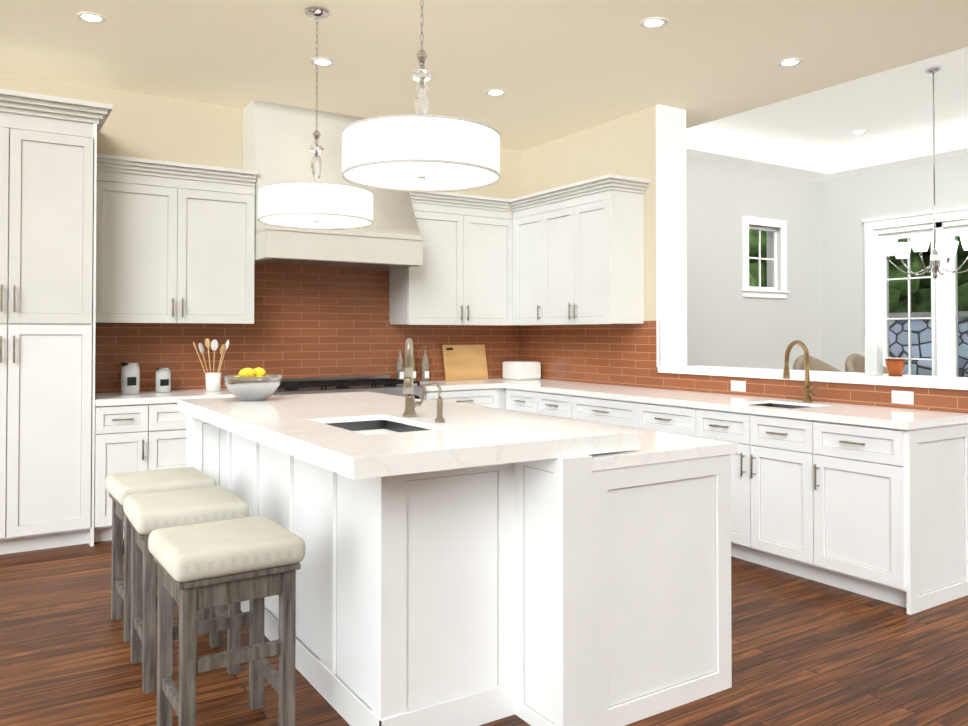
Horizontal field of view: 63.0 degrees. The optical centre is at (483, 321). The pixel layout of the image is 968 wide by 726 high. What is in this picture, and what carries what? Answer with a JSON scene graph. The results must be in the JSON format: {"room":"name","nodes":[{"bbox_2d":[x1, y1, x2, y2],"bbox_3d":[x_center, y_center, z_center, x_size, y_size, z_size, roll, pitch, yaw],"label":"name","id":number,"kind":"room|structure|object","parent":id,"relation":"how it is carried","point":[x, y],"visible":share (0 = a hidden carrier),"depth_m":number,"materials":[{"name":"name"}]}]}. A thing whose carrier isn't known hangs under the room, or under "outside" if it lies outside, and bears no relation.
{"room":"kitchen","nodes":[
{"label":"kitchen","id":0,"kind":"room"},
{"bbox_2d":[0,72,822,369],"bbox_3d":[-0.840,-0.401,6.823,12.400,3.650,0.200,1,-1,-33],"label":"wall","id":1,"kind":"structure","parent":0,"point":[729,324],"depth_m":8.90,"materials":[{"name":"beige paint"}]},
{"bbox_2d":[96,153,256,323],"bbox_3d":[-2.203,-0.542,5.596,1.076,1.105,0.400,1,-1,-33],"label":"upper cabinet","id":2,"kind":"object","parent":1,"relation":"attached to","point":[175,242],"visible":0.9,"depth_m":5.46,"materials":[{"name":"white paint"}]},
{"bbox_2d":[95,264,520,392],"bbox_3d":[-1.205,0.036,6.457,3.678,0.955,0.008,1,-1,-33],"label":"wall tile","id":3,"kind":"structure","parent":1,"relation":"attached to","point":[311,322],"depth_m":6.30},
{"bbox_2d":[243,100,422,269],"bbox_3d":[-1.166,-1.038,6.144,1.242,1.192,0.606,1,-1,-33],"label":"range hood","id":4,"kind":"object","parent":1,"relation":"attached to","point":[278,140],"visible":0.56,"depth_m":5.97,"materials":[{"name":"paint"}]},
{"bbox_2d":[390,192,512,324],"bbox_3d":[-0.117,-0.521,6.928,1.366,1.105,0.400,1,-1,-33],"label":"upper cabinet","id":5,"kind":"object","parent":1,"relation":"attached to","point":[462,274],"visible":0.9,"depth_m":6.69,"materials":[{"name":"white paint"}]},
{"bbox_2d":[742,216,789,297],"bbox_3d":[3.315,-0.757,9.390,0.820,0.940,0.135,1,-1,-33],"label":"window","id":6,"kind":"structure","parent":1,"relation":"in","point":[759,261],"depth_m":9.42,"materials":[{"name":"white wood"}]},
{"bbox_2d":[0,539,967,725],"bbox_3d":[1.192,1.426,3.613,12.400,0.100,7.750,1,-1,-33],"label":"floor","id":7,"kind":"structure","parent":0,"point":[807,652],"depth_m":3.17,"materials":[{"name":"brown wood"}]},
{"bbox_2d":[0,89,112,554],"bbox_3d":[-2.936,0.019,4.942,1.010,2.755,0.700,1,-1,-33],"label":"pantry","id":8,"kind":"object","parent":7,"relation":"on","point":[48,167],"visible":1,"depth_m":4.80,"materials":[{"name":"white paint"}]},
{"bbox_2d":[105,467,216,642],"bbox_3d":[-1.487,1.041,3.623,0.420,0.670,0.420,1,-1,-33],"label":"stool","id":9,"kind":"object","parent":7,"relation":"on","point":[120,487],"visible":0.5,"depth_m":3.55,"materials":[{"name":"grey wood"}]},
{"bbox_2d":[94,388,235,541],"bbox_3d":[-2.129,0.949,5.465,1.084,0.910,0.664,1,-1,-33],"label":"base cabinet","id":10,"kind":"object","parent":7,"relation":"on","point":[144,431],"visible":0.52,"depth_m":5.06,"materials":[{"name":"white paint"}]},
{"bbox_2d":[121,362,139,394],"bbox_3d":[-2.413,0.383,5.391,0.120,0.218,0.121,1,-1,-33],"label":"canister","id":11,"kind":"object","parent":10,"relation":"on","point":[130,378],"visible":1,"depth_m":5.34,"materials":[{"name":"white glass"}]},
{"bbox_2d":[155,367,170,392],"bbox_3d":[-2.254,0.405,5.551,0.104,0.178,0.105,1,-1,-33],"label":"canister","id":12,"kind":"object","parent":10,"relation":"on","point":[163,379],"visible":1,"depth_m":5.51,"materials":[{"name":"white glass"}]},
{"bbox_2d":[193,338,228,390],"bbox_3d":[-1.960,0.307,5.683,0.257,0.378,0.209,1,-1,-33],"label":"utensil crock","id":13,"kind":"object","parent":10,"relation":"on","point":[213,380],"visible":1,"depth_m":5.65,"materials":[{"name":"white ceramic"}]},
{"bbox_2d":[123,486,248,693],"bbox_3d":[-1.188,1.034,3.138,0.417,0.670,0.417,1,-1,-33],"label":"stool","id":14,"kind":"object","parent":7,"relation":"on","point":[147,514],"visible":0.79,"depth_m":3.03,"materials":[{"name":"grey wood"}]},
{"bbox_2d":[148,516,305,725],"bbox_3d":[-0.847,1.026,2.584,0.417,0.670,0.417,1,-1,-33],"label":"stool","id":15,"kind":"object","parent":7,"relation":"on","point":[254,560],"visible":1,"depth_m":2.50,"materials":[{"name":"grey wood"}]},
{"bbox_2d":[270,375,425,399],"bbox_3d":[-1.135,0.928,6.073,1.230,0.970,0.709,1,-1,-33],"label":"range","id":16,"kind":"object","parent":7,"relation":"on","point":[385,384],"visible":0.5,"depth_m":6.02,"materials":[{"name":"silver metal"}]},
{"bbox_2d":[186,401,736,725],"bbox_3d":[-0.276,0.915,3.518,1.536,0.920,2.246,1,-1,-33],"label":"kitchen island","id":17,"kind":"object","parent":7,"relation":"on","point":[463,564],"depth_m":2.69,"materials":[{"name":"white paint"}]},
{"bbox_2d":[178,391,641,478],"bbox_3d":[-0.523,0.423,3.424,1.070,0.060,2.290,1,-1,-33],"label":"island countertop","id":18,"kind":"structure","parent":17,"relation":"on","point":[302,427],"depth_m":2.79,"materials":[{"name":"white stone"}]},
{"bbox_2d":[223,367,282,400],"bbox_3d":[-1.191,0.319,4.072,0.300,0.167,0.300,1,-1,-33],"label":"fruit bowl","id":19,"kind":"object","parent":18,"relation":"on","point":[251,384],"visible":1,"depth_m":3.98,"materials":[{"name":"white ceramic"}]},
{"bbox_2d":[334,419,429,434],"bbox_3d":[-0.409,0.520,3.002,0.360,0.223,0.600,1,-1,-33],"label":"sink","id":20,"kind":"object","parent":18,"relation":"in","point":[371,426],"depth_m":3.27,"materials":[{"name":"silver metal"}]},
{"bbox_2d":[403,338,425,416],"bbox_3d":[-0.288,0.227,3.190,0.164,0.323,0.201,1,-1,-33],"label":"island faucet","id":21,"kind":"object","parent":18,"relation":"on","point":[411,403],"visible":1,"depth_m":3.23,"materials":[{"name":"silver metal"}]},
{"bbox_2d":[423,382,444,422],"bbox_3d":[-0.192,0.309,3.037,0.091,0.155,0.040,1,-1,-33],"label":"soap dispenser","id":22,"kind":"object","parent":18,"relation":"on","point":[439,418],"visible":1,"depth_m":3.04,"materials":[{"name":"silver metal"}]},
{"bbox_2d":[413,378,558,409],"bbox_3d":[-0.046,0.969,6.795,1.366,0.910,0.663,1,-1,-33],"label":"base cabinet","id":23,"kind":"object","parent":7,"relation":"on","point":[491,393],"visible":0.23,"depth_m":6.47,"materials":[{"name":"white paint"}]},
{"bbox_2d":[396,347,403,379],"bbox_3d":[-0.709,0.364,6.681,0.064,0.295,0.065,1,-1,-33],"label":"bottle","id":24,"kind":"object","parent":23,"relation":"on","point":[400,369],"visible":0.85,"depth_m":6.66,"materials":[{"name":"clear glass"}]},
{"bbox_2d":[413,344,415,380],"bbox_3d":[-0.614,0.350,6.754,0.064,0.325,0.065,1,-1,-33],"label":"bottle","id":25,"kind":"object","parent":23,"relation":"on","point":[414,369],"visible":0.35,"depth_m":6.73,"materials":[{"name":"yellow glass"}]},
{"bbox_2d":[421,346,428,381],"bbox_3d":[-0.507,0.361,6.810,0.064,0.305,0.065,1,-1,-33],"label":"bottle","id":26,"kind":"object","parent":23,"relation":"on","point":[425,370],"visible":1,"depth_m":6.79,"materials":[{"name":"clear glass"}]},
{"bbox_2d":[442,344,487,380],"bbox_3d":[-0.166,0.362,7.056,0.440,0.315,0.084,1,-1,-33],"label":"cutting board","id":27,"kind":"object","parent":23,"relation":"on","point":[465,362],"visible":0.94,"depth_m":7.04,"materials":[{"name":"brown wood"}]},
{"bbox_2d":[502,361,540,379],"bbox_3d":[0.341,0.438,7.134,0.260,0.160,0.265,1,-1,-33],"label":"bread box","id":28,"kind":"object","parent":23,"relation":"on","point":[521,370],"visible":1,"depth_m":7.04,"materials":[{"name":"white ceramic"}]},
{"bbox_2d":[503,385,562,417],"bbox_3d":[0.665,0.983,6.356,0.616,0.870,0.888,1,-1,-33],"label":"base cabinet","id":29,"kind":"object","parent":7,"relation":"on","point":[535,401],"depth_m":6.20,"materials":[{"name":"white paint"}]},
{"bbox_2d":[563,393,634,427],"bbox_3d":[1.092,0.972,5.687,0.616,0.870,0.822,1,-1,-33],"label":"base cabinet","id":30,"kind":"object","parent":7,"relation":"on","point":[618,411],"depth_m":5.55,"materials":[{"name":"white paint"}]},
{"bbox_2d":[635,401,682,434],"bbox_3d":[1.432,0.964,5.155,0.616,0.870,0.561,1,-1,-33],"label":"base cabinet","id":31,"kind":"object","parent":7,"relation":"on","point":[660,416],"depth_m":5.07,"materials":[{"name":"white paint"}]},
{"bbox_2d":[683,405,798,575],"bbox_3d":[1.765,0.956,4.633,0.616,0.870,0.922,1,-1,-33],"label":"base cabinet","id":32,"kind":"object","parent":7,"relation":"on","point":[765,465],"depth_m":4.42,"materials":[{"name":"white paint"}]},
{"bbox_2d":[799,417,967,614],"bbox_3d":[2.098,0.949,4.111,0.616,0.870,0.561,1,-1,-33],"label":"base cabinet","id":33,"kind":"object","parent":7,"relation":"on","point":[869,501],"depth_m":3.91,"materials":[{"name":"white paint"}]},
{"bbox_2d":[503,381,967,424],"bbox_3d":[1.336,0.512,5.302,0.626,0.040,3.398,1,-1,-33],"label":"countertop","id":34,"kind":"structure","parent":33,"relation":"on","point":[874,415],"depth_m":4.66,"materials":[{"name":"white stone"}]},
{"bbox_2d":[759,401,806,408],"bbox_3d":[1.730,0.597,4.604,0.380,0.198,0.440,1,-1,-33],"label":"sink","id":35,"kind":"object","parent":34,"relation":"in","point":[760,402],"depth_m":4.79,"materials":[{"name":"silver metal"}]},
{"bbox_2d":[783,340,816,402],"bbox_3d":[1.872,0.295,4.678,0.245,0.373,0.096,1,-1,-33],"label":"faucet","id":36,"kind":"object","parent":34,"relation":"on","point":[808,394],"visible":1,"depth_m":4.71,"materials":[{"name":"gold metal"}]},
{"bbox_2d":[0,0,967,150],"bbox_3d":[-0.557,-1.750,2.544,8.250,0.120,7.750,1,-1,-33],"label":"ceiling","id":37,"kind":"structure","parent":0,"point":[555,69],"depth_m":4.84,"materials":[{"name":"beige paint"}]},
{"bbox_2d":[76,12,105,22],"bbox_3d":[-2.144,-1.660,4.312,0.148,0.004,0.148,1,-1,-33],"label":"recessed light","id":38,"kind":"object","parent":37,"relation":"in","point":[89,17],"visible":1,"depth_m":4.31,"materials":[{"name":"white"}]},
{"bbox_2d":[258,7,372,229],"bbox_3d":[-0.894,-1.091,4.224,0.603,1.143,0.603,1,-1,-33],"label":"pendant light","id":39,"kind":"object","parent":37,"relation":"hanging from","point":[315,204],"visible":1,"depth_m":4.02,"materials":[{"name":"white fabric"}]},
{"bbox_2d":[311,58,333,65],"bbox_3d":[-1.026,-1.649,5.014,0.148,0.004,0.148,1,-1,-33],"label":"recessed light","id":40,"kind":"object","parent":37,"relation":"in","point":[325,62],"visible":0.96,"depth_m":5.01,"materials":[{"name":"white"}]},
{"bbox_2d":[342,0,499,192],"bbox_3d":[-0.238,-1.109,3.029,0.603,1.143,0.603,1,-1,-33],"label":"pendant light","id":41,"kind":"object","parent":37,"relation":"hanging from","point":[421,150],"visible":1,"depth_m":2.82,"materials":[{"name":"white fabric"}]},
{"bbox_2d":[486,89,505,95],"bbox_3d":[0.085,-1.640,5.653,0.148,0.004,0.148,1,-1,-33],"label":"recessed light","id":42,"kind":"object","parent":37,"relation":"in","point":[496,92],"visible":1,"depth_m":5.65,"materials":[{"name":"white"}]},
{"bbox_2d":[640,17,666,27],"bbox_3d":[0.942,-1.659,4.385,0.148,0.004,0.148,1,-1,-33],"label":"recessed light","id":43,"kind":"object","parent":37,"relation":"in","point":[656,22],"visible":1,"depth_m":4.38,"materials":[{"name":"white plastic"}]},
{"bbox_2d":[777,58,801,66],"bbox_3d":[1.945,-1.649,5.025,0.148,0.004,0.148,1,-1,-33],"label":"recessed light","id":44,"kind":"object","parent":37,"relation":"in","point":[789,62],"visible":1,"depth_m":5.02,"materials":[{"name":"white"}]},
{"bbox_2d":[521,104,967,389],"bbox_3d":[1.600,-0.115,5.849,0.430,3.050,4.060,1,-1,-33],"label":"wall","id":45,"kind":"structure","parent":0,"point":[649,144],"depth_m":6.04,"materials":[{"name":"beige paint"}]},
{"bbox_2d":[511,202,535,324],"bbox_3d":[0.532,-0.487,6.856,0.348,1.026,0.515,1,-1,-33],"label":"upper cabinet","id":46,"kind":"object","parent":45,"relation":"attached to","point":[524,217],"depth_m":6.83,"materials":[{"name":"white paint"}]},
{"bbox_2d":[536,182,644,324],"bbox_3d":[0.846,-0.495,6.365,0.348,1.026,0.890,1,-1,-33],"label":"upper cabinet","id":47,"kind":"object","parent":45,"relation":"attached to","point":[578,253],"depth_m":6.09,"materials":[{"name":"white paint"}]},
{"bbox_2d":[731,380,745,391],"bbox_3d":[1.707,0.432,5.304,0.008,0.070,0.120,1,-1,-33],"label":"outlet","id":48,"kind":"object","parent":45,"relation":"attached to","point":[740,386],"visible":1,"depth_m":5.30,"materials":[{"name":"white plastic"}]},
{"bbox_2d":[521,321,967,413],"bbox_3d":[1.434,0.246,5.749,0.008,0.515,4.018,1,-1,-33],"label":"wall tile","id":49,"kind":"structure","parent":45,"relation":"attached to","point":[619,354],"depth_m":6.09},
{"bbox_2d":[865,336,882,374],"bbox_3d":[2.322,0.202,4.704,0.072,0.230,0.072,1,-1,-33],"label":"vase","id":50,"kind":"object","parent":45,"relation":"on","point":[873,355],"visible":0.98,"depth_m":4.68,"materials":[{"name":"ceramic"}]},
{"bbox_2d":[885,358,905,375],"bbox_3d":[2.392,0.265,4.593,0.110,0.100,0.110,1,-1,-33],"label":"pot","id":51,"kind":"object","parent":45,"relation":"on","point":[894,366],"visible":1,"depth_m":4.56,"materials":[{"name":"orange ceramic"}]},
{"bbox_2d":[892,390,913,404],"bbox_3d":[2.309,0.417,4.360,0.008,0.070,0.120,1,-1,-33],"label":"outlet","id":52,"kind":"object","parent":45,"relation":"attached to","point":[902,397],"visible":1,"depth_m":4.35,"materials":[{"name":"white plastic"}]},
{"bbox_2d":[686,47,967,179],"bbox_3d":[4.618,-2.010,5.853,4.270,0.500,7.750,1,-1,-33],"label":"ceiling","id":53,"kind":"structure","parent":0,"point":[811,136],"depth_m":8.41,"materials":[{"name":"white paint"}]},
{"bbox_2d":[851,130,865,133],"bbox_3d":[4.135,-2.094,8.720,0.148,0.004,0.148,1,-1,-33],"label":"recessed light","id":54,"kind":"object","parent":53,"relation":"in","point":[858,132],"visible":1,"depth_m":8.72,"materials":[{"name":"white plastic"}]},
{"bbox_2d":[878,67,967,278],"bbox_3d":[3.789,-1.242,6.647,0.862,1.768,0.839,1,-1,-33],"label":"dining chandelier","id":55,"kind":"object","parent":53,"relation":"hanging from","point":[919,243],"visible":1,"depth_m":6.65,"materials":[{"name":"white glass"}]},
{"bbox_2d":[822,154,967,371],"bbox_3d":[6.333,-0.349,6.923,0.200,3.550,7.350,1,-1,-33],"label":"wall","id":56,"kind":"structure","parent":0,"point":[850,203],"depth_m":9.58,"materials":[{"name":"grey paint"}]},
{"bbox_2d":[862,206,967,376],"bbox_3d":[5.615,0.097,7.953,0.175,2.690,3.710,1,-1,-33],"label":"door frame","id":57,"kind":"structure","parent":56,"relation":"attached to","point":[919,323],"depth_m":8.99,"materials":[{"name":"white wood"}]},
{"bbox_3d":[3.183,1.198,7.095,0.782,0.405,0.714,1,-1,-33],"label":"dining chair leg","id":58,"kind":"object","parent":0,"visible":0},
{"bbox_2d":[793,355,840,371],"bbox_3d":[3.190,0.688,7.092,0.810,0.772,0.771,1,-1,-33],"label":"dining chair","id":59,"kind":"object","parent":58,"relation":"on","point":[815,364],"visible":0.04,"depth_m":7.39,"materials":[{"name":"beige fabric"}]},
{"bbox_3d":[3.857,1.204,7.525,0.782,0.405,0.714,1,-1,-33],"label":"dining chair leg","id":60,"kind":"object","parent":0,"visible":0},
{"bbox_2d":[845,353,887,373],"bbox_3d":[3.864,0.694,7.522,0.810,0.772,0.771,1,-1,-33],"label":"dining chair","id":61,"kind":"object","parent":60,"relation":"on","point":[854,362],"visible":0.06,"depth_m":7.78,"materials":[{"name":"beige fabric"}]}
]}

